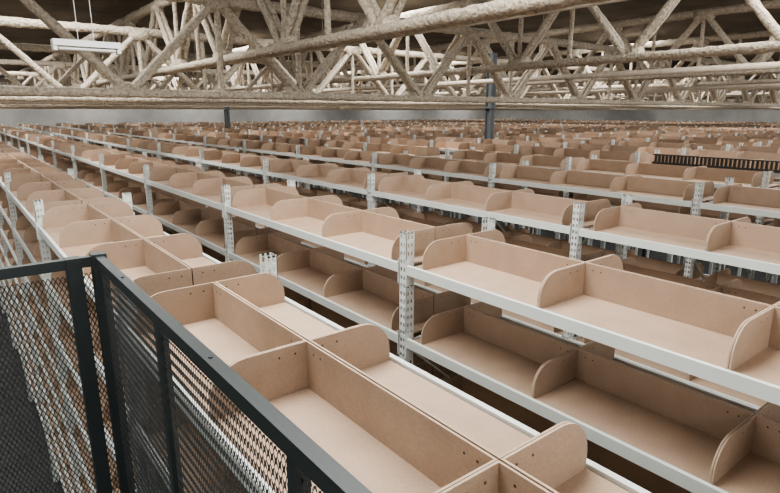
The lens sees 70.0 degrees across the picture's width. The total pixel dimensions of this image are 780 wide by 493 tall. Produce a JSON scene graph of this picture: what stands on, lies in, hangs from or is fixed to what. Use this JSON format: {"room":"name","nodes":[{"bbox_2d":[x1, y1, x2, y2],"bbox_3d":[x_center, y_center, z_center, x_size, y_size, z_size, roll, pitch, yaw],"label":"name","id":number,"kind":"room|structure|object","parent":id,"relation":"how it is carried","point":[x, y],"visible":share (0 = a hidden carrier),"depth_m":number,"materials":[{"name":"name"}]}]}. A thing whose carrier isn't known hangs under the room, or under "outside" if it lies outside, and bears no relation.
{"room":"distribution center","nodes":[
{"label":"distribution center","id":0,"kind":"room"},
{"bbox_2d":[0,76,484,166],"bbox_3d":[-12.634,-11.032,50.521,64.000,7.060,0.200,-10,17,-37],"label":"wall","id":1,"kind":"structure","parent":0,"point":[9,117],"depth_m":47.69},
{"bbox_2d":[0,0,779,90],"bbox_3d":[5.939,-9.003,26.643,64.000,0.200,60.000,-10,17,-37],"label":"roof trusses","id":2,"kind":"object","parent":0,"point":[103,12],"depth_m":15.70,"materials":[{"name":"beige metal"}]},
{"bbox_2d":[50,0,121,54],"bbox_3d":[-2.602,-2.584,4.571,0.520,1.880,0.120,-10,17,-37],"label":"fluorescent light","id":3,"kind":"object","parent":2,"relation":"hanging from","point":[63,44],"visible":1,"depth_m":4.73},
{"bbox_2d":[0,84,528,109],"bbox_3d":[-7.698,-11.483,43.804,60.241,1.425,0.270,-10,17,-37],"label":"roof truss","id":4,"kind":"object","parent":2,"relation":"attached to","point":[0,84],"visible":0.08,"depth_m":41.72,"materials":[{"name":"beige metal"}]},
{"bbox_2d":[0,79,529,109],"bbox_3d":[-3.687,-10.282,38.833,60.243,1.428,0.275,-10,17,-37],"label":"roof truss","id":5,"kind":"object","parent":2,"relation":"attached to","point":[21,81],"visible":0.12,"depth_m":32.62,"materials":[{"name":"beige metal"}]},
{"bbox_2d":[0,71,644,109],"bbox_3d":[0.198,-9.119,34.012,60.238,1.426,0.274,-10,17,-37],"label":"roof truss","id":6,"kind":"object","parent":2,"relation":"attached to","point":[34,75],"visible":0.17,"depth_m":26.08,"materials":[{"name":"beige metal"}]},
{"bbox_2d":[0,59,715,109],"bbox_3d":[4.024,-7.973,29.269,60.238,1.427,0.272,-10,17,-37],"label":"roof truss","id":7,"kind":"object","parent":2,"relation":"attached to","point":[59,65],"visible":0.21,"depth_m":20.66,"materials":[{"name":"beige metal"}]},
{"bbox_2d":[5,0,609,87],"bbox_3d":[-10.250,-5.858,18.135,0.299,1.433,50.200,-10,17,-37],"label":"truss","id":8,"kind":"object","parent":7,"relation":"attached to","point":[385,23],"visible":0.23,"depth_m":7.14,"materials":[{"name":"beige metal"}]},
{"bbox_2d":[279,53,779,96],"bbox_3d":[4.544,-8.582,29.411,0.297,1.430,50.200,-10,17,-37],"label":"truss","id":9,"kind":"object","parent":7,"relation":"attached to","point":[770,59],"visible":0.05,"depth_m":22.13,"materials":[{"name":"beige metal"}]},
{"bbox_2d":[368,61,778,98],"bbox_3d":[9.657,-9.519,33.309,0.299,1.437,50.200,-10,17,-37],"label":"truss","id":10,"kind":"object","parent":7,"relation":"attached to","point":[733,93],"visible":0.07,"depth_m":26.69,"materials":[{"name":"beige metal"}]},
{"bbox_2d":[485,74,775,99],"bbox_3d":[15.165,-10.531,37.507,0.291,1.436,50.200,-10,17,-37],"label":"truss","id":11,"kind":"object","parent":7,"relation":"attached to","point":[704,97],"visible":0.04,"depth_m":33.16,"materials":[{"name":"beige metal"}]},
{"bbox_2d":[90,0,627,87],"bbox_3d":[-8.824,-6.257,18.666,0.090,1.391,53.000,-10,17,-37],"label":"ceiling pipe","id":12,"kind":"object","parent":2,"relation":"attached to","point":[611,1],"depth_m":6.74,"materials":[{"name":"metal"}]},
{"bbox_2d":[0,0,779,106],"bbox_3d":[12.290,-5.499,19.017,60.232,1.428,0.272,-10,17,-37],"label":"roof truss","id":13,"kind":"object","parent":2,"relation":"attached to","point":[119,88],"visible":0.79,"depth_m":8.92,"materials":[{"name":"beige metal"}]},
{"bbox_2d":[0,16,779,108],"bbox_3d":[9.825,-6.238,22.079,60.239,1.428,0.273,-10,17,-37],"label":"roof truss","id":14,"kind":"object","parent":2,"relation":"attached to","point":[139,35],"visible":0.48,"depth_m":12.00,"materials":[{"name":"beige metal"}]},
{"bbox_2d":[0,42,779,109],"bbox_3d":[7.110,-7.051,25.444,60.239,1.426,0.272,-10,17,-37],"label":"roof truss","id":15,"kind":"object","parent":2,"relation":"attached to","point":[21,46],"visible":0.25,"depth_m":16.81,"materials":[{"name":"beige metal"}]},
{"bbox_2d":[99,0,779,90],"bbox_3d":[-6.553,-6.537,20.954,0.290,1.437,50.200,-10,17,-37],"label":"truss","id":16,"kind":"object","parent":2,"relation":"attached to","point":[521,61],"visible":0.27,"depth_m":9.90,"materials":[{"name":"beige metal"}]},
{"bbox_2d":[154,18,779,91],"bbox_3d":[-4.260,-6.944,22.182,0.120,1.705,53.000,-10,17,-37],"label":"ceiling pipe","id":17,"kind":"object","parent":2,"relation":"attached to","point":[764,65],"depth_m":11.32,"materials":[{"name":"white metal"}]},
{"bbox_2d":[168,0,779,93],"bbox_3d":[-2.852,-7.218,23.774,0.294,1.433,50.200,-10,17,-37],"label":"truss","id":18,"kind":"object","parent":2,"relation":"attached to","point":[698,15],"visible":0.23,"depth_m":12.94,"materials":[{"name":"beige metal"}]},
{"bbox_2d":[230,30,779,94],"bbox_3d":[0.842,-7.896,26.590,0.306,1.438,50.200,-10,17,-37],"label":"truss","id":19,"kind":"object","parent":2,"relation":"attached to","point":[730,80],"visible":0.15,"depth_m":17.07,"materials":[{"name":"beige metal"}]},
{"bbox_2d":[433,24,779,96],"bbox_3d":[-0.719,-7.527,24.897,0.100,1.846,53.000,-10,17,-37],"label":"ceiling pipe","id":20,"kind":"object","parent":2,"relation":"attached to","point":[750,86],"depth_m":14.83,"materials":[{"name":"white metal"}]},
{"bbox_2d":[529,78,773,101],"bbox_3d":[20.675,-11.545,41.707,0.297,1.438,50.200,-10,17,-37],"label":"truss","id":21,"kind":"object","parent":2,"relation":"attached to","point":[773,78],"visible":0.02,"depth_m":39.63,"materials":[{"name":"beige metal"}]},
{"bbox_2d":[0,166,779,492],"bbox_3d":[5.939,-1.945,28.347,64.000,0.200,60.000,-10,17,-37],"label":"floor","id":22,"kind":"structure","parent":0,"point":[759,275],"depth_m":9.07,"materials":[{"name":"concrete"}]},
{"bbox_2d":[223,82,232,171],"bbox_3d":[-7.811,-4.941,26.991,0.300,6.260,0.300,-10,17,-37],"label":"steel column","id":23,"kind":"structure","parent":22,"relation":"on","point":[226,109],"depth_m":26.63,"materials":[{"name":"grey metal"}]},
{"bbox_2d":[0,138,650,492],"bbox_3d":[-11.420,-1.139,16.055,0.712,4.000,44.942,-10,17,-37],"label":"shelving rack","id":24,"kind":"object","parent":22,"relation":"on","point":[395,426],"visible":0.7,"depth_m":1.96,"materials":[{"name":"white paint"}]},
{"bbox_2d":[0,124,779,492],"bbox_3d":[-10.222,-1.359,16.969,0.757,4.000,44.942,-10,17,-37],"label":"shelving rack","id":25,"kind":"object","parent":22,"relation":"on","point":[659,432],"visible":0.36,"depth_m":2.90,"materials":[{"name":"white paint"}]},
{"bbox_2d":[18,123,779,407],"bbox_3d":[-8.900,-1.603,17.976,0.757,4.000,44.942,-10,17,-37],"label":"shelving rack","id":26,"kind":"object","parent":22,"relation":"on","point":[741,243],"visible":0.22,"depth_m":4.72,"materials":[{"name":"white paint"}]},
{"bbox_2d":[55,123,779,297],"bbox_3d":[-8.141,-2.136,20.186,0.757,4.000,42.302,-10,17,-37],"label":"shelving rack","id":27,"kind":"object","parent":22,"relation":"on","point":[736,198],"visible":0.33,"depth_m":7.17,"materials":[{"name":"white paint"}]},
{"bbox_2d":[84,122,779,335],"bbox_3d":[-5.989,-2.138,20.196,0.757,4.000,44.942,-10,17,-37],"label":"shelving rack","id":28,"kind":"object","parent":22,"relation":"on","point":[757,179],"visible":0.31,"depth_m":8.98,"materials":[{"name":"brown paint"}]},
{"bbox_2d":[117,122,779,257],"bbox_3d":[-4.415,-2.428,21.395,0.757,4.000,44.942,-10,17,-37],"label":"shelving rack","id":29,"kind":"object","parent":22,"relation":"on","point":[638,157],"visible":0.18,"depth_m":12.53,"materials":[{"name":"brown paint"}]},
{"bbox_2d":[143,122,779,264],"bbox_3d":[-3.077,-2.674,22.415,0.757,4.000,44.942,-10,17,-37],"label":"shelving rack","id":30,"kind":"object","parent":22,"relation":"on","point":[651,150],"visible":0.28,"depth_m":13.17,"materials":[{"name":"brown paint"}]},
{"bbox_2d":[173,121,779,274],"bbox_3d":[-1.503,-2.963,23.615,0.757,4.000,44.942,-10,17,-37],"label":"shelving rack","id":31,"kind":"object","parent":22,"relation":"on","point":[693,146],"visible":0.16,"depth_m":15.26,"materials":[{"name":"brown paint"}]},
{"bbox_2d":[196,121,779,278],"bbox_3d":[-0.980,-3.453,25.644,0.757,4.000,42.302,-10,17,-37],"label":"shelving rack","id":32,"kind":"object","parent":22,"relation":"on","point":[769,144],"visible":0.21,"depth_m":17.52,"materials":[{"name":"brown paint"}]},
{"bbox_2d":[481,53,496,222],"bbox_3d":[2.858,-2.357,16.285,0.300,6.260,0.300,-10,17,-37],"label":"steel column","id":33,"kind":"structure","parent":22,"relation":"on","point":[489,108],"depth_m":15.87,"materials":[{"name":"grey metal"}]},
{"bbox_2d":[222,121,779,283],"bbox_3d":[0.594,-3.743,26.844,0.757,4.000,42.302,-10,17,-37],"label":"shelving rack","id":34,"kind":"object","parent":22,"relation":"on","point":[580,135],"visible":0.12,"depth_m":18.93,"materials":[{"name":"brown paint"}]},
{"bbox_2d":[243,121,779,232],"bbox_3d":[1.932,-3.989,27.863,0.757,4.000,42.302,-10,17,-37],"label":"shelving rack","id":35,"kind":"object","parent":22,"relation":"on","point":[444,128],"visible":0.2,"depth_m":21.09,"materials":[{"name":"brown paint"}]},
{"bbox_2d":[269,120,779,136],"bbox_3d":[3.506,-4.279,29.063,0.757,4.000,42.302,-10,17,-37],"label":"shelving rack","id":36,"kind":"object","parent":22,"relation":"on","point":[428,125],"visible":0.23,"depth_m":23.06,"materials":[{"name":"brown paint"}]},
{"bbox_2d":[286,120,779,135],"bbox_3d":[4.843,-4.525,30.083,0.757,4.000,42.302,-10,17,-37],"label":"shelving rack","id":37,"kind":"object","parent":22,"relation":"on","point":[504,127],"visible":0.16,"depth_m":24.82,"materials":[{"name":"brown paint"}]},
{"bbox_2d":[308,120,779,133],"bbox_3d":[5.603,-5.058,32.292,0.757,4.000,39.662,-10,17,-37],"label":"shelving rack","id":38,"kind":"object","parent":22,"relation":"on","point":[595,127],"visible":0.13,"depth_m":26.54,"materials":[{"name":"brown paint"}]},
{"bbox_2d":[325,120,779,201],"bbox_3d":[6.941,-5.304,33.312,0.757,4.000,39.662,-10,17,-37],"label":"shelving rack","id":39,"kind":"object","parent":22,"relation":"on","point":[565,126],"visible":0.12,"depth_m":28.24,"materials":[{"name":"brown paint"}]},
{"bbox_2d":[344,120,779,129],"bbox_3d":[8.515,-5.594,34.511,0.757,4.000,39.662,-10,17,-37],"label":"shelving rack","id":40,"kind":"object","parent":22,"relation":"on","point":[344,120],"visible":0.12,"depth_m":30.22,"materials":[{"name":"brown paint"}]},
{"bbox_2d":[363,120,779,128],"bbox_3d":[9.852,-5.840,35.531,0.757,4.000,39.662,-10,17,-37],"label":"shelving rack","id":41,"kind":"object","parent":22,"relation":"on","point":[363,120],"visible":0.11,"depth_m":32.43,"materials":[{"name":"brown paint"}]},
{"bbox_2d":[378,119,779,127],"bbox_3d":[10.612,-6.373,37.740,0.757,4.000,37.022,-10,17,-37],"label":"shelving rack","id":42,"kind":"object","parent":22,"relation":"on","point":[378,119],"visible":0.15,"depth_m":33.73,"materials":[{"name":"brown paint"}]},
{"bbox_2d":[392,119,779,127],"bbox_3d":[11.950,-6.619,38.760,0.757,4.000,37.022,-10,17,-37],"label":"shelving rack","id":43,"kind":"object","parent":22,"relation":"on","point":[392,119],"visible":0.12,"depth_m":35.20,"materials":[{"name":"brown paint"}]},
{"bbox_2d":[422,119,760,125],"bbox_3d":[14.861,-7.155,40.979,0.757,4.000,37.022,-10,17,-37],"label":"shelving rack","id":44,"kind":"object","parent":22,"relation":"on","point":[422,119],"visible":0.15,"depth_m":38.68,"materials":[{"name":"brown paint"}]},
{"bbox_2d":[409,119,779,125],"bbox_3d":[13.523,-6.909,39.960,0.757,4.000,37.022,-10,17,-37],"label":"shelving rack","id":45,"kind":"object","parent":22,"relation":"on","point":[409,119],"visible":0.16,"depth_m":36.70,"materials":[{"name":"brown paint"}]},
{"bbox_2d":[437,119,779,124],"bbox_3d":[16.435,-7.444,42.179,0.757,4.000,37.022,-10,17,-37],"label":"shelving rack","id":46,"kind":"object","parent":22,"relation":"on","point":[437,119],"visible":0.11,"depth_m":40.09,"materials":[{"name":"white paint"}]},
{"bbox_2d":[457,119,778,124],"bbox_3d":[17.773,-7.691,43.199,0.757,4.000,37.022,-10,17,-37],"label":"shelving rack","id":47,"kind":"object","parent":22,"relation":"on","point":[457,119],"visible":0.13,"depth_m":40.73,"materials":[{"name":"white paint"}]},
{"bbox_2d":[479,118,762,122],"bbox_3d":[19.870,-8.470,46.428,0.757,4.000,34.382,-10,17,-37],"label":"shelving rack","id":48,"kind":"object","parent":22,"relation":"on","point":[479,118],"visible":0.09,"depth_m":46.74,"materials":[{"name":"white paint"}]},
{"bbox_2d":[478,119,779,123],"bbox_3d":[18.532,-8.224,45.408,0.757,4.000,34.382,-10,17,-37],"label":"shelving rack","id":49,"kind":"object","parent":22,"relation":"on","point":[478,119],"visible":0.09,"depth_m":43.71,"materials":[{"name":"white paint"}]},
{"bbox_2d":[526,119,768,122],"bbox_3d":[21.444,-8.759,47.627,0.757,4.000,34.382,-10,17,-37],"label":"shelving rack","id":50,"kind":"object","parent":22,"relation":"on","point":[526,119],"visible":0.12,"depth_m":47.82,"materials":[{"name":"white paint"}]},
{"bbox_2d":[642,154,779,269],"bbox_3d":[5.175,0.636,8.732,0.060,3.985,2.580,-10,17,-37],"label":"conveyor","id":51,"kind":"object","parent":22,"relation":"on","point":[666,162],"visible":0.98,"depth_m":8.52,"materials":[{"name":"plastic"}]},
{"bbox_3d":[-0.602,2.166,-1.748,4.413,0.150,6.510,-10,17,-37],"label":"platform","id":52,"kind":"object","parent":22,"relation":"on","visible":0},
{"bbox_2d":[0,251,371,492],"bbox_3d":[-0.577,1.435,-1.610,3.954,1.206,5.983,-10,17,-37],"label":"mesh fence","id":53,"kind":"object","parent":52,"relation":"on","point":[307,462],"visible":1,"depth_m":1.50,"materials":[{"name":"metal"}]},
{"bbox_2d":[495,90,779,122],"bbox_3d":[31.200,-10.121,46.749,0.200,7.060,60.000,-10,17,-37],"label":"wall","id":54,"kind":"structure","parent":0,"point":[721,115],"depth_m":53.66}
]}

